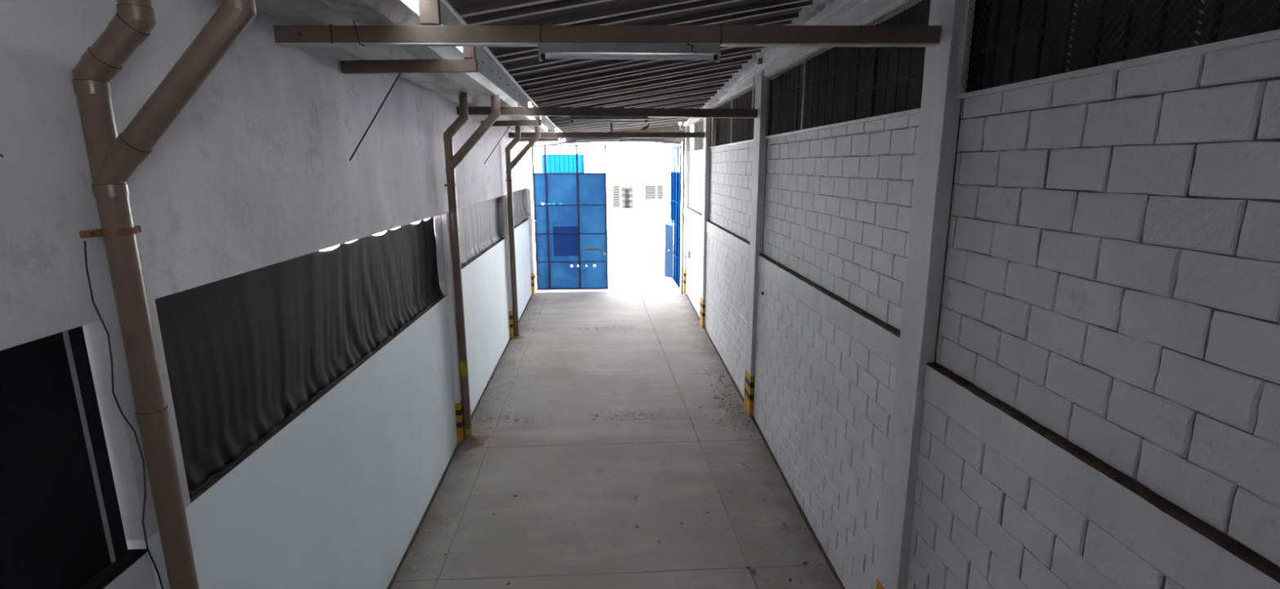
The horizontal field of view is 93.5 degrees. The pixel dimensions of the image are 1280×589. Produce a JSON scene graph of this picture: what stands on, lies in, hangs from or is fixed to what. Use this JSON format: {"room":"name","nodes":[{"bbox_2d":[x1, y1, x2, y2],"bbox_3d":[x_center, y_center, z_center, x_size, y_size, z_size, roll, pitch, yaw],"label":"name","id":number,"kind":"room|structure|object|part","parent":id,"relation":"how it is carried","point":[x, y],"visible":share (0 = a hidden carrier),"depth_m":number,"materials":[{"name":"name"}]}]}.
{"room":"covered industrial passageway","nodes":[
{"label":"covered industrial passageway","id":0,"kind":"room"},
{"bbox_2d":[0,195,502,351],"bbox_3d":[-2.499,-0.390,4.754,0.200,0.050,15.720,-1,12,-3],"label":"ledge","id":1,"kind":"structure","parent":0,"point":[18,338],"depth_m":2.55,"materials":[{"name":"grey paint"}]},
{"bbox_2d":[0,0,531,588],"bbox_3d":[-2.534,-0.827,5.289,0.200,7.900,22.950,-1,12,-3],"label":"wall","id":2,"kind":"structure","parent":0,"point":[255,167],"depth_m":3.77,"materials":[{"name":"grey paint"}]},
{"bbox_2d":[0,325,147,588],"bbox_3d":[-2.179,1.232,-0.060,0.106,1.103,5.586,-1,12,-3],"label":"window","id":3,"kind":"structure","parent":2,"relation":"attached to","point":[61,527],"depth_m":2.42,"materials":[{"name":"black glass"}]},
{"bbox_2d":[84,240,163,588],"bbox_3d":[-2.240,0.634,2.640,0.030,1.750,0.079,4,13,17],"label":"cable","id":4,"kind":"object","parent":2,"relation":"hanging from","point":[85,242],"visible":1,"depth_m":2.60,"materials":[{"name":"black rubber"}]},
{"bbox_2d":[71,0,256,588],"bbox_3d":[-1.913,0.911,2.820,0.740,4.930,0.213,-1,12,-3],"label":"downpipe","id":5,"kind":"object","parent":2,"relation":"attached to","point":[113,157],"visible":1,"depth_m":2.49,"materials":[{"name":"paint"}]},
{"bbox_2d":[71,80,112,96],"bbox_3d":[-2.227,-0.839,2.451,0.116,0.050,0.116,-1,12,-3],"label":"socket","id":6,"kind":"object","parent":5,"relation":"attached to","point":[81,87],"depth_m":2.41,"materials":[{"name":"paint"}]},
{"bbox_2d":[80,48,120,78],"bbox_3d":[-2.175,-0.935,2.434,0.117,0.117,0.116,-1,12,-3],"label":"socket","id":7,"kind":"object","parent":5,"relation":"attached to","point":[95,63],"depth_m":2.39,"materials":[{"name":"paint"}]},
{"bbox_2d":[92,184,130,197],"bbox_3d":[-2.226,-0.438,2.537,0.116,0.050,0.116,-1,12,-3],"label":"socket","id":8,"kind":"object","parent":5,"relation":"attached to","point":[99,190],"depth_m":2.49,"materials":[{"name":"paint"}]},
{"bbox_2d":[108,13,148,44],"bbox_3d":[-2.046,-1.064,2.413,0.117,0.117,0.116,-1,12,-3],"label":"socket","id":9,"kind":"object","parent":5,"relation":"attached to","point":[123,28],"depth_m":2.37,"materials":[{"name":"paint"}]},
{"bbox_2d":[111,135,150,162],"bbox_3d":[-2.114,-0.611,2.506,0.119,0.116,0.116,-1,12,-3],"label":"socket","id":10,"kind":"object","parent":5,"relation":"attached to","point":[125,148],"depth_m":2.46,"materials":[{"name":"paint"}]},
{"bbox_2d":[116,4,155,24],"bbox_3d":[-2.009,-1.116,2.404,0.116,0.050,0.116,-1,12,-3],"label":"socket","id":11,"kind":"object","parent":5,"relation":"attached to","point":[136,14],"depth_m":2.36,"materials":[{"name":"paint"}]},
{"bbox_2d":[135,407,169,425],"bbox_3d":[-2.223,0.549,2.748,0.116,0.050,0.116,-1,12,-3],"label":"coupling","id":12,"kind":"object","parent":5,"relation":"attached to","point":[160,415],"depth_m":2.71,"materials":[{"name":"paint"}]},
{"bbox_2d":[221,0,256,14],"bbox_3d":[-1.609,-1.161,2.417,0.116,0.050,0.116,-1,12,-3],"label":"socket","id":13,"kind":"object","parent":5,"relation":"attached to","point":[228,6],"depth_m":2.38,"materials":[{"name":"paint"}]},
{"bbox_2d":[155,217,443,492],"bbox_3d":[-2.501,0.011,5.419,0.092,1.064,5.041,-1,12,-3],"label":"cloth","id":14,"kind":"object","parent":2,"relation":"hanging from","point":[243,352],"visible":0.92,"depth_m":4.05,"materials":[{"name":"black fabric"}]},
{"bbox_2d":[190,295,446,503],"bbox_3d":[-2.524,0.540,5.530,0.186,0.006,5.048,-1,12,-3],"label":"trim","id":15,"kind":"structure","parent":2,"relation":"on","point":[245,456],"depth_m":4.01,"materials":[{"name":"black metal"}]},
{"bbox_2d":[188,295,444,497],"bbox_3d":[-2.461,0.529,5.531,0.061,0.048,4.952,-1,12,-3],"label":"window sill","id":16,"kind":"structure","parent":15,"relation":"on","point":[227,468],"depth_m":4.18,"materials":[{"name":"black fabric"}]},
{"bbox_2d":[349,72,401,160],"bbox_3d":[-2.186,-1.465,4.967,0.492,0.708,0.014,-1,12,-2],"label":"rod","id":17,"kind":"object","parent":2,"relation":"attached to","point":[399,73],"visible":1,"depth_m":4.96,"materials":[{"name":"black metal"}]},
{"bbox_2d":[340,58,478,74],"bbox_3d":[-1.872,-1.853,4.891,1.118,0.100,0.055,1,12,4],"label":"beam","id":18,"kind":"structure","parent":2,"relation":"attached to","point":[424,65],"depth_m":4.87,"materials":[{"name":"metal"}]},
{"bbox_2d":[462,46,475,58],"bbox_3d":[-1.370,-2.013,4.819,0.090,0.235,0.060,-1,12,-3],"label":"post","id":19,"kind":"object","parent":18,"relation":"on","point":[468,52],"visible":0.4,"depth_m":4.81,"materials":[{"name":"metal"}]},
{"bbox_2d":[254,0,566,140],"bbox_3d":[-1.906,-2.078,4.928,1.115,0.690,22.700,-1,12,-3],"label":"gutter","id":20,"kind":"object","parent":2,"relation":"attached to","point":[490,80],"visible":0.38,"depth_m":4.94,"materials":[{"name":"grey metal"}]},
{"bbox_2d":[386,294,532,588],"bbox_3d":[-2.589,1.824,9.309,0.036,0.440,15.700,-1,12,-3],"label":"trim","id":21,"kind":"structure","parent":2,"relation":"attached to","point":[428,507],"depth_m":7.33,"materials":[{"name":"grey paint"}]},
{"bbox_2d":[457,197,502,266],"bbox_3d":[-2.775,-1.163,10.386,0.098,0.884,4.361,-1,12,-3],"label":"cloth","id":22,"kind":"object","parent":2,"relation":"hanging from","point":[478,224],"visible":0.67,"depth_m":10.42,"materials":[{"name":"grey fabric"}]},
{"bbox_2d":[461,238,504,269],"bbox_3d":[-2.803,-0.723,10.478,0.186,0.006,4.368,-1,12,-3],"label":"trim","id":23,"kind":"structure","parent":2,"relation":"on","point":[503,238],"depth_m":10.34,"materials":[{"name":"grey metal"}]},
{"bbox_2d":[461,237,503,267],"bbox_3d":[-2.739,-0.735,10.485,0.059,0.051,4.285,-1,12,-3],"label":"rolled hem","id":24,"kind":"object","parent":23,"relation":"on","point":[493,244],"visible":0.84,"depth_m":10.20,"materials":[{"name":"black fabric"}]},
{"bbox_2d":[484,125,510,164],"bbox_3d":[-2.467,-2.578,10.387,0.596,0.640,0.014,5,13,24],"label":"rod","id":25,"kind":"object","parent":2,"relation":"attached to","point":[509,126],"visible":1,"depth_m":10.37,"materials":[{"name":"grey metal"}]},
{"bbox_2d":[480,120,541,126],"bbox_3d":[-2.190,-2.894,10.166,1.173,0.110,0.055,5,13,22],"label":"beam","id":26,"kind":"structure","parent":2,"relation":"attached to","point":[506,122],"depth_m":10.09,"materials":[{"name":"brown metal"}]},
{"bbox_2d":[535,115,540,119],"bbox_3d":[-1.689,-3.000,9.936,0.080,0.220,0.060,-1,12,-3],"label":"post","id":27,"kind":"object","parent":26,"relation":"on","point":[537,117],"visible":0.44,"depth_m":9.93,"materials":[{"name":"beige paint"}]},
{"bbox_2d":[514,219,527,228],"bbox_3d":[-3.037,-1.679,14.665,0.186,0.006,3.428,-1,12,-3],"label":"trim","id":28,"kind":"structure","parent":2,"relation":"on","point":[524,220],"depth_m":15.05,"materials":[{"name":"black metal"}]},
{"bbox_2d":[512,189,529,226],"bbox_3d":[-2.974,-2.104,14.577,0.172,0.836,3.421,-1,12,-3],"label":"cloth","id":29,"kind":"object","parent":2,"relation":"hanging from","point":[520,213],"visible":0.55,"depth_m":15.29,"materials":[{"name":"grey fabric"}]},
{"bbox_2d":[519,137,558,141],"bbox_3d":[-2.436,-3.672,14.236,1.096,0.090,0.055,4,13,18],"label":"beam","id":30,"kind":"structure","parent":2,"relation":"attached to","point":[522,139],"depth_m":14.16,"materials":[{"name":"brown metal"}]},
{"bbox_2d":[321,225,681,292],"bbox_3d":[-2.901,-7.732,52.950,80.000,0.001,73.050,-1,12,-3],"label":"floor","id":31,"kind":"structure","parent":0,"point":[635,254],"depth_m":22.96,"materials":[{"name":"white concrete"}]},
{"bbox_2d":[528,102,536,245],"bbox_3d":[-4.743,-5.718,26.676,0.320,7.071,0.320,-1,12,-3],"label":"post","id":32,"kind":"object","parent":31,"relation":"on","point":[529,103],"visible":0.32,"depth_m":26.65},
{"bbox_2d":[398,178,682,227],"bbox_3d":[0.936,-5.850,37.667,34.400,2.690,4.500,-1,12,-3],"label":"building","id":33,"kind":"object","parent":31,"relation":"on","point":[630,202],"visible":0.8,"depth_m":35.71,"materials":[{"name":"white paint"}]},
{"bbox_2d":[540,153,585,204],"bbox_3d":[-3.432,-4.366,27.551,1.870,4.050,2.200,-1,12,-3],"label":"shed","id":34,"kind":"object","parent":31,"relation":"on","point":[558,162],"visible":0.33,"depth_m":26.22,"materials":[{"name":"teal metal"}]},
{"bbox_2d":[664,145,681,288],"bbox_3d":[0.942,-2.376,18.091,0.275,4.010,2.105,-1,12,-4],"label":"gate leaf","id":35,"kind":"object","parent":31,"relation":"on","point":[672,231],"visible":1,"depth_m":18.32,"materials":[{"name":"blue paint"}]},
{"bbox_3d":[0.900,-1.360,18.670,0.019,1.680,0.408,-11,16,-41],"label":"wicket door","id":36,"kind":"part","parent":35,"relation":"part of","materials":[{"name":"blue paint"}]},
{"bbox_3d":[1.055,-2.378,18.099,0.040,4.010,2.105,-1,12,-4],"label":"frame","id":37,"kind":"part","parent":35,"relation":"part of","materials":[{"name":"blue paint"}]},
{"bbox_2d":[527,188,535,295],"bbox_3d":[-3.015,-1.443,16.667,0.094,2.954,0.286,-1,12,-3],"label":"wall pillar","id":38,"kind":"structure","parent":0,"point":[529,190],"depth_m":16.57,"materials":[{"name":"paint"}]},
{"bbox_2d":[526,124,683,142],"bbox_3d":[-0.873,-4.426,16.395,4.390,0.540,0.060,-1,12,-3],"label":"wall","id":39,"kind":"structure","parent":0,"point":[675,128],"depth_m":16.43,"materials":[{"name":"white paint"}]},
{"bbox_2d":[751,0,850,109],"bbox_3d":[1.821,-2.197,4.949,0.056,0.653,7.383,-1,12,-3],"label":"conduit","id":40,"kind":"object","parent":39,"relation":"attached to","point":[845,2],"visible":0.79,"depth_m":7.22,"materials":[{"name":"grey metal"}]},
{"bbox_2d":[692,0,921,124],"bbox_3d":[1.973,-2.751,5.129,0.280,1.060,22.950,-1,12,-3],"label":"roof beam","id":41,"kind":"structure","parent":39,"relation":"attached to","point":[854,12],"depth_m":5.85,"materials":[{"name":"metal"}]},
{"bbox_2d":[391,289,840,588],"bbox_3d":[-0.186,2.499,6.131,5.400,0.428,22.950,-1,12,-3],"label":"floor","id":42,"kind":"structure","parent":0,"point":[573,475],"depth_m":7.67,"materials":[{"name":"concrete"}]},
{"bbox_2d":[440,211,464,443],"bbox_3d":[-2.546,0.498,8.296,0.094,3.249,0.376,-1,12,-3],"label":"wall pillar","id":43,"kind":"structure","parent":42,"relation":"on","point":[446,237],"depth_m":8.09,"materials":[{"name":"paint"}]},
{"bbox_2d":[443,92,500,437],"bbox_3d":[-2.135,-0.230,8.063,0.740,4.730,0.213,-1,12,-3],"label":"downpipe","id":44,"kind":"object","parent":43,"relation":"attached to","point":[451,161],"visible":0.99,"depth_m":7.85,"materials":[{"name":"metal"}]},
{"bbox_2d":[443,136,453,141],"bbox_3d":[-2.450,-1.991,7.692,0.116,0.050,0.116,-1,12,-3],"label":"socket","id":45,"kind":"object","parent":44,"relation":"attached to","point":[445,138],"depth_m":7.65,"materials":[{"name":"paint"}]},
{"bbox_2d":[445,169,455,173],"bbox_3d":[-2.449,-1.590,7.778,0.116,0.050,0.116,-1,12,-3],"label":"socket","id":46,"kind":"object","parent":44,"relation":"attached to","point":[447,171],"depth_m":7.73,"materials":[{"name":"paint"}]},
{"bbox_2d":[446,126,456,135],"bbox_3d":[-2.398,-2.087,7.675,0.117,0.117,0.116,-1,12,-3],"label":"socket","id":47,"kind":"object","parent":44,"relation":"attached to","point":[451,131],"depth_m":7.63,"materials":[{"name":"paint"}]},
{"bbox_2d":[450,247,460,251],"bbox_3d":[-2.445,-0.602,7.989,0.116,0.050,0.116,-1,12,-3],"label":"socket","id":48,"kind":"object","parent":44,"relation":"attached to","point":[453,249],"depth_m":7.94,"materials":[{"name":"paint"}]},
{"bbox_2d":[453,153,462,162],"bbox_3d":[-2.337,-1.762,7.747,0.119,0.116,0.116,-1,12,-3],"label":"socket","id":49,"kind":"object","parent":44,"relation":"attached to","point":[457,157],"depth_m":7.70,"materials":[{"name":"paint"}]},
{"bbox_2d":[456,115,466,124],"bbox_3d":[-2.269,-2.216,7.654,0.117,0.117,0.116,-1,12,-3],"label":"socket","id":50,"kind":"object","parent":44,"relation":"attached to","point":[461,120],"depth_m":7.61,"materials":[{"name":"paint"}]},
{"bbox_2d":[459,113,469,118],"bbox_3d":[-2.231,-2.268,7.645,0.116,0.050,0.116,-1,12,-3],"label":"socket","id":51,"kind":"object","parent":44,"relation":"attached to","point":[461,115],"depth_m":7.60,"materials":[{"name":"paint"}]},
{"bbox_2d":[491,110,500,115],"bbox_3d":[-1.832,-2.313,7.658,0.116,0.050,0.116,-1,12,-3],"label":"socket","id":52,"kind":"object","parent":44,"relation":"attached to","point":[493,112],"depth_m":7.61,"materials":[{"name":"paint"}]},
{"bbox_2d":[457,432,489,451],"bbox_3d":[-2.347,2.044,8.528,0.428,0.120,0.631,-1,12,-3],"label":"heap","id":53,"kind":"object","parent":42,"relation":"on","point":[475,440],"visible":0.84,"depth_m":8.44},
{"bbox_2d":[502,194,514,338],"bbox_3d":[-2.805,-0.571,12.922,0.094,3.093,0.386,-1,12,-3],"label":"wall pillar","id":54,"kind":"structure","parent":42,"relation":"on","point":[504,197],"depth_m":12.72,"materials":[{"name":"paint"}]},
{"bbox_2d":[505,125,540,336],"bbox_3d":[-2.395,-1.268,12.701,0.740,4.500,0.213,-1,12,-3],"label":"downpipe","id":55,"kind":"object","parent":54,"relation":"attached to","point":[510,165],"visible":0.96,"depth_m":12.51,"materials":[{"name":"metal"}]},
{"bbox_2d":[511,334,524,340],"bbox_3d":[-2.649,0.913,13.169,0.346,0.060,0.422,-1,12,-3],"label":"heap","id":56,"kind":"object","parent":42,"relation":"on","point":[520,336],"visible":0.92,"depth_m":13.08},
{"bbox_2d":[394,298,833,588],"bbox_3d":[-0.492,1.624,10.288,4.279,0.403,12.484,-1,12,-3],"label":"chips","id":57,"kind":"object","parent":42,"relation":"on","point":[728,380],"visible":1,"depth_m":9.34,"materials":[{"name":"paint"}]},
{"bbox_2d":[680,126,685,294],"bbox_3d":[1.190,-2.232,16.430,0.111,4.540,0.072,-1,12,-3],"label":"pipe","id":58,"kind":"object","parent":42,"relation":"on","point":[683,139],"visible":1,"depth_m":16.42,"materials":[{"name":"white paint"}]},
{"bbox_2d":[683,126,689,293],"bbox_3d":[1.278,-2.337,16.746,0.108,4.641,0.306,-1,12,-3],"label":"concrete column","id":59,"kind":"structure","parent":42,"relation":"on","point":[686,128],"depth_m":16.53,"materials":[{"name":"yellow paint"}]},
{"bbox_2d":[699,117,710,328],"bbox_3d":[1.437,-1.643,13.474,0.155,4.892,0.363,-1,12,-3],"label":"concrete column","id":60,"kind":"structure","parent":42,"relation":"on","point":[706,150],"depth_m":13.31,"materials":[{"name":"yellow paint"}]},
{"bbox_2d":[508,132,704,137],"bbox_3d":[-0.747,-3.497,13.211,4.308,0.145,0.082,1,12,3],"label":"cross beam","id":61,"kind":"structure","parent":60,"relation":"attached to","point":[511,135],"depth_m":13.16,"materials":[{"name":"brown metal"}]},
{"bbox_2d":[573,137,622,142],"bbox_3d":[-0.913,-3.360,13.074,1.050,0.085,0.075,-1,12,-3],"label":"fluorescent light","id":62,"kind":"object","parent":61,"relation":"hanging from","point":[575,139],"visible":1,"depth_m":13.04,"materials":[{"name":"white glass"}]},
{"bbox_2d":[637,123,649,132],"bbox_3d":[0.072,-3.594,12.959,0.315,0.193,0.130,-1,12,-3],"label":"pigeon","id":63,"kind":"object","parent":61,"relation":"on","point":[647,126],"visible":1,"depth_m":12.93,"materials":[{"name":"grey"}]},
{"bbox_2d":[743,57,767,417],"bbox_3d":[1.691,-0.728,8.901,0.155,5.300,0.363,-1,12,-3],"label":"concrete column","id":64,"kind":"structure","parent":42,"relation":"on","point":[759,140],"depth_m":8.74,"materials":[{"name":"yellow paint"}]},
{"bbox_2d":[456,106,757,118],"bbox_3d":[-0.492,-2.609,8.615,4.304,0.190,0.097,0,12,3],"label":"cross beam","id":65,"kind":"structure","parent":64,"relation":"attached to","point":[473,110],"depth_m":8.57,"materials":[{"name":"brown metal"}]},
{"bbox_2d":[569,115,648,123],"bbox_3d":[-0.433,-2.467,8.489,1.100,0.095,0.075,-1,12,-3],"label":"fluorescent light","id":66,"kind":"object","parent":65,"relation":"hanging from","point":[572,118],"visible":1,"depth_m":8.46,"materials":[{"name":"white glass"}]},
{"bbox_3d":[1.639,-3.220,8.216,0.050,0.140,0.070,-1,12,-3],"label":"rusty plate","id":67,"kind":"part","parent":64,"relation":"part of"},
{"bbox_2d":[875,0,967,588],"bbox_3d":[1.973,0.252,4.276,0.108,5.625,0.316,-1,12,-3],"label":"concrete column","id":68,"kind":"structure","parent":42,"relation":"on","point":[940,111],"depth_m":4.12,"materials":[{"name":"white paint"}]},
{"bbox_2d":[273,23,941,46],"bbox_3d":[-0.231,-1.681,3.907,4.292,0.148,0.096,0,12,1],"label":"cross beam","id":69,"kind":"structure","parent":68,"relation":"attached to","point":[331,35],"depth_m":3.88,"materials":[{"name":"brown metal"}]},
{"bbox_2d":[352,19,364,46],"bbox_3d":[-1.820,-1.720,3.877,0.071,0.229,0.018,-4,13,-19],"label":"tie","id":70,"kind":"object","parent":69,"relation":"attached to","point":[353,20],"visible":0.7,"depth_m":3.88,"materials":[{"name":"metal"}]},
{"bbox_2d":[417,0,441,25],"bbox_3d":[-1.359,-1.884,3.884,0.125,0.267,0.060,-1,12,-3],"label":"post","id":71,"kind":"object","parent":69,"relation":"on","point":[429,11],"visible":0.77,"depth_m":3.87,"materials":[{"name":"metal"}]},
{"bbox_2d":[537,42,720,62],"bbox_3d":[-0.065,-1.549,3.844,1.160,0.107,0.089,-1,12,-3],"label":"fluorescent light","id":72,"kind":"object","parent":69,"relation":"hanging from","point":[597,51],"visible":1,"depth_m":3.82,"materials":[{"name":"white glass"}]},
{"bbox_2d":[447,0,812,132],"bbox_3d":[0.273,-2.573,5.328,3.426,1.244,23.450,-1,12,-3],"label":"ceiling","id":73,"kind":"structure","parent":0,"point":[548,82],"depth_m":6.92,"materials":[{"name":"grey metal"}]},
{"bbox_2d":[440,0,562,132],"bbox_3d":[-1.489,-2.655,7.849,0.034,0.423,16.601,-1,12,-3],"label":"conduit","id":74,"kind":"object","parent":73,"relation":"attached to","point":[446,2],"visible":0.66,"depth_m":5.62,"materials":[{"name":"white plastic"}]},
{"bbox_2d":[547,137,681,145],"bbox_3d":[-0.664,-4.124,16.222,3.607,0.200,0.145,-1,12,-3],"label":"awning","id":75,"kind":"object","parent":73,"relation":"hanging from","point":[624,140],"visible":0.8,"depth_m":16.17,"materials":[{"name":"paint"}]},
{"bbox_3d":[-0.564,-4.205,16.193,3.100,0.030,0.030,-1,12,-3],"label":"rod","id":76,"kind":"part","parent":75,"relation":"part of","materials":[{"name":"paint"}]},
{"bbox_2d":[683,0,832,126],"bbox_3d":[1.639,-3.250,8.480,0.140,0.763,15.738,-1,12,-3],"label":"trim","id":77,"kind":"structure","parent":73,"relation":"attached to","point":[808,12],"depth_m":8.35,"materials":[{"name":"paint"}]},
{"bbox_2d":[725,72,754,90],"bbox_3d":[1.524,-3.570,10.587,0.014,0.076,4.000,-1,12,-3],"label":"conduit","id":78,"kind":"object","parent":77,"relation":"attached to","point":[753,73],"visible":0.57,"depth_m":9.39,"materials":[{"name":"grey metal"}]},
{"bbox_2d":[685,40,1279,588],"bbox_3d":[2.031,0.698,5.870,0.248,4.646,22.950,-1,12,-3],"label":"wall","id":79,"kind":"structure","parent":0,"point":[786,415],"depth_m":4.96,"materials":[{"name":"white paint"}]},
{"bbox_2d":[686,249,689,258],"bbox_3d":[1.296,-1.078,16.151,0.073,0.220,0.150,-1,12,-3],"label":"switch box","id":80,"kind":"object","parent":79,"relation":"attached to","point":[688,251],"visible":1,"depth_m":16.08,"materials":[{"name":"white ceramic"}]},
{"bbox_2d":[686,207,702,226],"bbox_3d":[1.401,-1.951,15.136,0.073,0.276,3.040,-1,12,-3],"label":"sign","id":81,"kind":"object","parent":79,"relation":"attached to","point":[694,215],"depth_m":15.13,"materials":[{"name":"paint"}]},
{"bbox_2d":[688,117,715,152],"bbox_3d":[1.479,-3.892,14.725,0.185,0.820,3.360,-1,12,-3],"label":"window","id":82,"kind":"structure","parent":79,"relation":"in","point":[698,144],"depth_m":14.94,"materials":[{"name":"paint"}]},
{"bbox_2d":[706,220,750,261],"bbox_3d":[1.621,-1.053,11.223,0.073,0.276,4.340,-1,12,-3],"label":"trim","id":83,"kind":"structure","parent":79,"relation":"attached to","point":[733,242],"depth_m":10.77,"materials":[{"name":"paint"}]},
{"bbox_2d":[706,220,750,244],"bbox_3d":[1.619,-1.193,11.216,0.061,0.012,4.307,-1,12,-3],"label":"ledge grit","id":84,"kind":"object","parent":83,"relation":"on","point":[707,220],"visible":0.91,"depth_m":10.96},
{"bbox_2d":[709,79,775,148],"bbox_3d":[1.698,-3.117,10.786,0.185,0.910,4.660,-1,12,-3],"label":"window","id":85,"kind":"structure","parent":79,"relation":"in","point":[729,131],"depth_m":10.54,"materials":[{"name":"paint"}]},
{"bbox_2d":[685,293,845,588],"bbox_3d":[1.715,1.798,9.390,0.041,0.430,15.400,-1,12,-3],"label":"trim","id":86,"kind":"structure","parent":79,"relation":"attached to","point":[803,516],"depth_m":7.52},
{"bbox_2d":[757,253,900,368],"bbox_3d":[1.878,0.005,6.635,0.073,0.276,4.430,-1,12,-3],"label":"concrete beam","id":87,"kind":"structure","parent":79,"relation":"attached to","point":[879,339],"depth_m":5.72,"materials":[{"name":"paint"}]},
{"bbox_2d":[760,253,900,333],"bbox_3d":[1.877,-0.131,6.607,0.060,0.012,4.424,-1,12,-3],"label":"ledge grit","id":88,"kind":"object","parent":87,"relation":"on","point":[761,254],"visible":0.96,"depth_m":6.03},
{"bbox_2d":[764,0,979,138],"bbox_3d":[1.954,-2.137,6.181,0.185,0.900,4.750,-1,12,-3],"label":"window","id":89,"kind":"structure","parent":79,"relation":"in","point":[837,86],"depth_m":5.60,"materials":[{"name":"paint"}]},
{"bbox_2d":[922,362,1279,588],"bbox_3d":[2.174,1.214,1.338,0.073,0.276,5.870,-1,12,-3],"label":"concrete beam","id":90,"kind":"structure","parent":79,"relation":"attached to","point":[1169,540],"depth_m":2.66,"materials":[{"name":"paint"}]},
{"bbox_2d":[927,361,1279,570],"bbox_3d":[2.105,0.815,2.544,0.062,0.012,3.348,-1,12,-3],"label":"ledge grit","id":91,"kind":"object","parent":90,"relation":"on","point":[947,371],"visible":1,"depth_m":2.71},
{"bbox_2d":[956,0,1279,99],"bbox_3d":[2.251,-1.020,0.860,0.185,0.860,6.200,-1,12,-3],"label":"window","id":92,"kind":"structure","parent":79,"relation":"in","point":[1020,44],"depth_m":2.88,"materials":[{"name":"paint"}]},
{"bbox_3d":[-3.140,-0.697,16.830,0.200,2.820,0.400,-1,12,-3],"label":"wall","id":93,"kind":"structure","parent":0,"visible":0},
{"bbox_2d":[531,144,608,290],"bbox_3d":[-1.977,-2.106,16.800,2.120,4.030,0.064,-1,12,-3],"label":"gate leaf","id":94,"kind":"object","parent":93,"relation":"attached to","point":[574,233],"visible":0.98,"depth_m":16.88,"materials":[{"name":"blue paint"}]},
{"bbox_3d":[-2.086,-1.499,16.951,0.700,0.830,0.003,-1,12,-3],"label":"patch plate","id":95,"kind":"part","parent":94,"relation":"part of","materials":[{"name":"blue metal"}]},
{"bbox_3d":[-1.934,-3.329,16.555,1.935,0.035,0.030,-1,12,-3],"label":"rail","id":96,"kind":"part","parent":94,"relation":"part of","materials":[{"name":"metal"}]},
{"bbox_3d":[-1.932,-2.482,16.741,1.935,0.024,0.020,-1,12,-3],"label":"rail","id":97,"kind":"part","parent":94,"relation":"part of","materials":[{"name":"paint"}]},
{"bbox_3d":[-1.929,-1.700,16.908,1.935,0.024,0.020,-1,12,-3],"label":"rail","id":98,"kind":"part","parent":94,"relation":"part of","materials":[{"name":"metal"}]},
{"bbox_3d":[-1.927,-0.927,17.074,1.935,0.024,0.020,-1,12,-3],"label":"rail","id":99,"kind":"part","parent":94,"relation":"part of","materials":[{"name":"metal"}]}
]}

